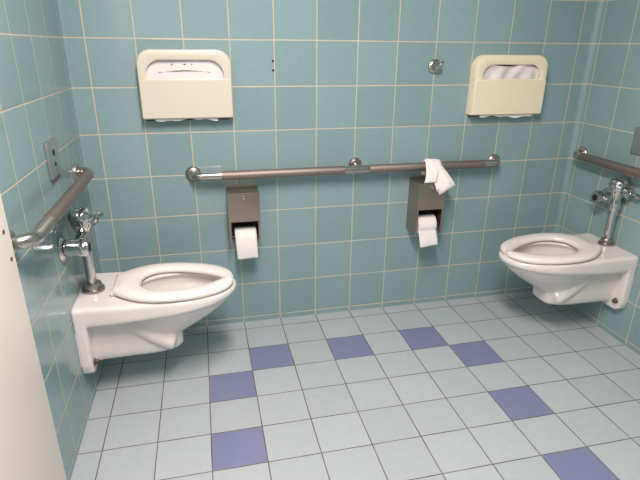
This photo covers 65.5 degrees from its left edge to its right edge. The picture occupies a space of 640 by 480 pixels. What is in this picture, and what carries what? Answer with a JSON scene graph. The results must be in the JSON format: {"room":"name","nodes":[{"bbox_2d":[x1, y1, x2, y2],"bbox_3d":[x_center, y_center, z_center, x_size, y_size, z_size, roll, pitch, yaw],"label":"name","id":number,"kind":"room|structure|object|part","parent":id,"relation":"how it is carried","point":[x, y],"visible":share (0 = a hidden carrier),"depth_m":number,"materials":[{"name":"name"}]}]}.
{"room":"public restroom","nodes":[
{"label":"public restroom","id":0,"kind":"room"},
{"bbox_2d":[0,0,105,479],"bbox_3d":[-0.689,0.004,0.338,0.100,2.620,4.000,-4,22,-12],"label":"wall","id":1,"kind":"structure","parent":0,"point":[36,102],"depth_m":1.71,"materials":[{"name":"teal tile"}]},
{"bbox_2d":[9,163,93,253],"bbox_3d":[-0.920,-0.145,1.776,0.081,0.076,0.926,-4,22,-12],"label":"grab bar","id":2,"kind":"object","parent":1,"relation":"attached to","point":[83,175],"visible":0.93,"depth_m":1.57,"materials":[{"name":"metal"}]},
{"bbox_2d":[43,137,61,179],"bbox_3d":[-0.977,-0.299,1.820,0.013,0.133,0.125,-4,22,-12],"label":"wall plate","id":3,"kind":"object","parent":1,"relation":"attached to","point":[50,146],"visible":1,"depth_m":1.80,"materials":[{"name":"metal"}]},
{"bbox_2d":[71,262,235,373],"bbox_3d":[-0.689,0.318,2.197,0.643,0.341,0.367,-4,22,-12],"label":"toilet","id":4,"kind":"object","parent":1,"relation":"attached to","point":[146,309],"visible":0.99,"depth_m":2.06,"materials":[{"name":"white ceramic"}]},
{"bbox_2d":[57,207,104,294],"bbox_3d":[-0.937,0.055,1.988,0.106,0.358,0.306,-3,22,-9],"label":"valve","id":5,"kind":"object","parent":4,"relation":"attached to","point":[81,219],"visible":1,"depth_m":1.94,"materials":[{"name":"silver metal"}]},
{"bbox_2d":[92,211,98,224],"bbox_3d":[-0.935,-0.085,2.017,0.061,0.061,0.053,5,22,12],"label":"socket","id":6,"kind":"object","parent":5,"relation":"attached to","point":[95,220],"depth_m":2.02,"materials":[{"name":"silver metal"}]},
{"bbox_3d":[-0.924,-0.102,2.063,0.027,0.028,0.060,6,22,13],"label":"handle","id":7,"kind":"part","parent":5,"relation":"part of","materials":[{"name":"silver metal"}]},
{"bbox_3d":[-0.627,0.174,2.156,0.496,0.043,0.360,-4,22,-12],"label":"toilet seat","id":8,"kind":"part","parent":4,"relation":"part of","materials":[{"name":"plastic"}]},
{"bbox_2d":[61,0,596,327],"bbox_3d":[0.174,-0.824,2.485,2.816,2.620,0.101,-4,22,-12],"label":"wall","id":9,"kind":"structure","parent":0,"point":[316,83],"depth_m":2.52,"materials":[{"name":"teal tile"}]},
{"bbox_2d":[56,0,104,272],"bbox_3d":[-1.081,-0.709,2.158,0.014,2.620,0.014,-4,22,-12],"label":"trim","id":10,"kind":"structure","parent":9,"relation":"attached to","point":[64,38],"depth_m":2.22,"materials":[{"name":"teal tile"}]},
{"bbox_2d":[136,49,233,120],"bbox_3d":[-0.605,-0.698,2.253,0.411,0.310,0.061,-4,22,-12],"label":"dispenser","id":11,"kind":"object","parent":9,"relation":"attached to","point":[164,98],"visible":1,"depth_m":2.23,"materials":[{"name":"beige plastic"}]},
{"bbox_2d":[146,60,223,121],"bbox_3d":[-0.605,-0.683,2.259,0.352,0.281,0.028,-4,22,-12],"label":"cover","id":12,"kind":"object","parent":11,"relation":"in","point":[157,69],"visible":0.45,"depth_m":2.22,"materials":[{"name":"white paper"}]},
{"bbox_3d":[-0.599,-0.636,2.248,0.400,0.168,0.006,-4,22,-12],"label":"panel","id":13,"kind":"part","parent":11,"relation":"part of","materials":[{"name":"beige plastic"}]},
{"bbox_3d":[-0.616,-0.570,2.328,0.376,0.018,0.011,-4,22,-12],"label":"plate","id":14,"kind":"part","parent":11,"relation":"part of","materials":[{"name":"metal"}]},
{"bbox_2d":[226,185,260,246],"bbox_3d":[-0.382,-0.116,2.492,0.153,0.285,0.142,-4,22,-12],"label":"dispenser","id":15,"kind":"object","parent":9,"relation":"attached to","point":[243,202],"visible":0.98,"depth_m":2.42,"materials":[{"name":"metal"}]},
{"bbox_3d":[-0.367,-0.157,2.410,0.153,0.147,0.009,-4,22,-12],"label":"door","id":16,"kind":"part","parent":15,"relation":"part of","materials":[{"name":"metal"}]},
{"bbox_2d":[234,226,257,259],"bbox_3d":[-0.378,0.006,2.538,0.110,0.155,0.112,-4,22,-12],"label":"toilet paper roll","id":17,"kind":"object","parent":15,"relation":"in","point":[245,236],"visible":0.99,"depth_m":2.49,"materials":[{"name":"paper"}]},
{"bbox_2d":[185,154,499,181],"bbox_3d":[0.184,-0.373,2.565,1.704,0.088,0.081,-4,22,-12],"label":"grab bar","id":18,"kind":"object","parent":9,"relation":"attached to","point":[193,174],"visible":1,"depth_m":2.51,"materials":[{"name":"metal"}]},
{"bbox_2d":[421,158,454,194],"bbox_3d":[0.610,-0.338,2.627,0.171,0.174,0.138,-4,22,-12],"label":"folded paper","id":19,"kind":"object","parent":18,"relation":"on","point":[435,172],"visible":0.94,"depth_m":2.59,"materials":[{"name":"white paper"}]},
{"bbox_2d":[406,176,445,233],"bbox_3d":[0.575,-0.188,2.700,0.153,0.285,0.142,-4,22,-12],"label":"dispenser","id":20,"kind":"object","parent":9,"relation":"attached to","point":[423,198],"visible":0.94,"depth_m":2.65,"materials":[{"name":"metal"}]},
{"bbox_2d":[415,214,437,247],"bbox_3d":[0.578,-0.059,2.743,0.116,0.165,0.124,-4,22,-12],"label":"toilet paper roll","id":21,"kind":"object","parent":20,"relation":"in","point":[427,223],"visible":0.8,"depth_m":2.70,"materials":[{"name":"paper"}]},
{"bbox_3d":[0.589,-0.229,2.619,0.153,0.147,0.009,-4,22,-12],"label":"door","id":22,"kind":"part","parent":20,"relation":"part of","materials":[{"name":"metal"}]},
{"bbox_2d":[428,58,443,73],"bbox_3d":[0.585,-0.869,2.489,0.075,0.075,0.046,-4,22,-12],"label":"wall hook","id":23,"kind":"object","parent":9,"relation":"attached to","point":[434,66],"visible":1,"depth_m":2.49,"materials":[{"name":"metal"}]},
{"bbox_3d":[0.588,-0.873,2.485,0.040,0.039,0.039,-4,22,-12],"label":"knob","id":24,"kind":"part","parent":23,"relation":"part of","materials":[{"name":"silver metal"}]},
{"bbox_2d":[466,55,547,116],"bbox_3d":[0.983,-0.804,2.604,0.415,0.310,0.061,-4,22,-12],"label":"dispenser","id":25,"kind":"object","parent":9,"relation":"attached to","point":[485,96],"visible":0.95,"depth_m":2.58,"materials":[{"name":"plastic"}]},
{"bbox_2d":[479,65,538,117],"bbox_3d":[0.984,-0.780,2.610,0.336,0.273,0.035,-4,22,-12],"label":"cover","id":26,"kind":"object","parent":25,"relation":"in","point":[493,71],"visible":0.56,"depth_m":2.58,"materials":[{"name":"white paper"}]},
{"bbox_3d":[0.989,-0.745,2.599,0.404,0.172,0.006,-4,22,-12],"label":"panel","id":27,"kind":"part","parent":25,"relation":"part of","materials":[{"name":"plastic"}]},
{"bbox_2d":[553,0,604,232],"bbox_3d":[1.449,-0.897,2.704,0.026,2.620,0.026,-4,22,-12],"label":"trim","id":28,"kind":"structure","parent":9,"relation":"attached to","point":[600,3],"depth_m":2.78,"materials":[{"name":"teal tile"}]},
{"bbox_2d":[71,291,639,479],"bbox_3d":[0.622,1.171,1.119,2.816,0.100,4.200,-4,22,-12],"label":"floor","id":29,"kind":"structure","parent":0,"point":[510,386],"depth_m":2.18,"materials":[{"name":"tile"}]},
{"bbox_2d":[0,194,66,479],"bbox_3d":[-0.711,0.175,0.821,0.035,1.950,1.065,-4,22,-12],"label":"partition panel","id":30,"kind":"object","parent":29,"relation":"on","point":[29,446],"visible":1,"depth_m":1.30,"materials":[{"name":"beige paint"}]},
{"bbox_2d":[560,0,639,354],"bbox_3d":[1.957,-0.196,0.914,0.100,2.620,4.000,-4,22,-12],"label":"wall","id":31,"kind":"structure","parent":0,"point":[611,112],"depth_m":2.58,"materials":[{"name":"teal tile"}]},
{"bbox_2d":[499,233,638,308],"bbox_3d":[1.232,0.173,2.615,0.643,0.341,0.367,-4,22,-12],"label":"toilet","id":32,"kind":"object","parent":31,"relation":"attached to","point":[561,268],"visible":1,"depth_m":2.53,"materials":[{"name":"white ceramic"}]},
{"bbox_3d":[1.173,0.039,2.548,0.496,0.043,0.360,-4,22,-12],"label":"toilet seat","id":33,"kind":"part","parent":32,"relation":"part of","materials":[{"name":"plastic"}]},
{"bbox_2d":[573,147,639,177],"bbox_3d":[1.548,-0.301,2.323,0.081,0.076,1.091,-4,22,-12],"label":"grab bar","id":34,"kind":"object","parent":31,"relation":"attached to","point":[581,154],"visible":1,"depth_m":2.54,"materials":[{"name":"metal"}]},
{"bbox_2d":[590,177,639,246],"bbox_3d":[1.506,-0.147,2.567,0.098,0.358,0.268,-4,22,-12],"label":"valve","id":35,"kind":"object","parent":31,"relation":"attached to","point":[619,188],"visible":1,"depth_m":2.54,"materials":[{"name":"silver metal"}]},
{"bbox_2d":[620,187,633,199],"bbox_3d":[1.526,-0.236,2.478,0.062,0.062,0.056,-4,22,-12],"label":"socket","id":36,"kind":"object","parent":35,"relation":"attached to","point":[625,192],"depth_m":2.46,"materials":[{"name":"silver metal"}]},
{"bbox_3d":[1.542,-0.215,2.435,0.028,0.028,0.061,-4,22,-12],"label":"handle","id":37,"kind":"part","parent":35,"relation":"part of","materials":[{"name":"silver metal"}]},
{"bbox_2d":[630,126,639,154],"bbox_3d":[1.556,-0.472,2.390,0.013,0.127,0.125,-4,22,-12],"label":"wall plate","id":38,"kind":"object","parent":31,"relation":"attached to","point":[635,147],"visible":1,"depth_m":2.42,"materials":[{"name":"metal"}]}
]}

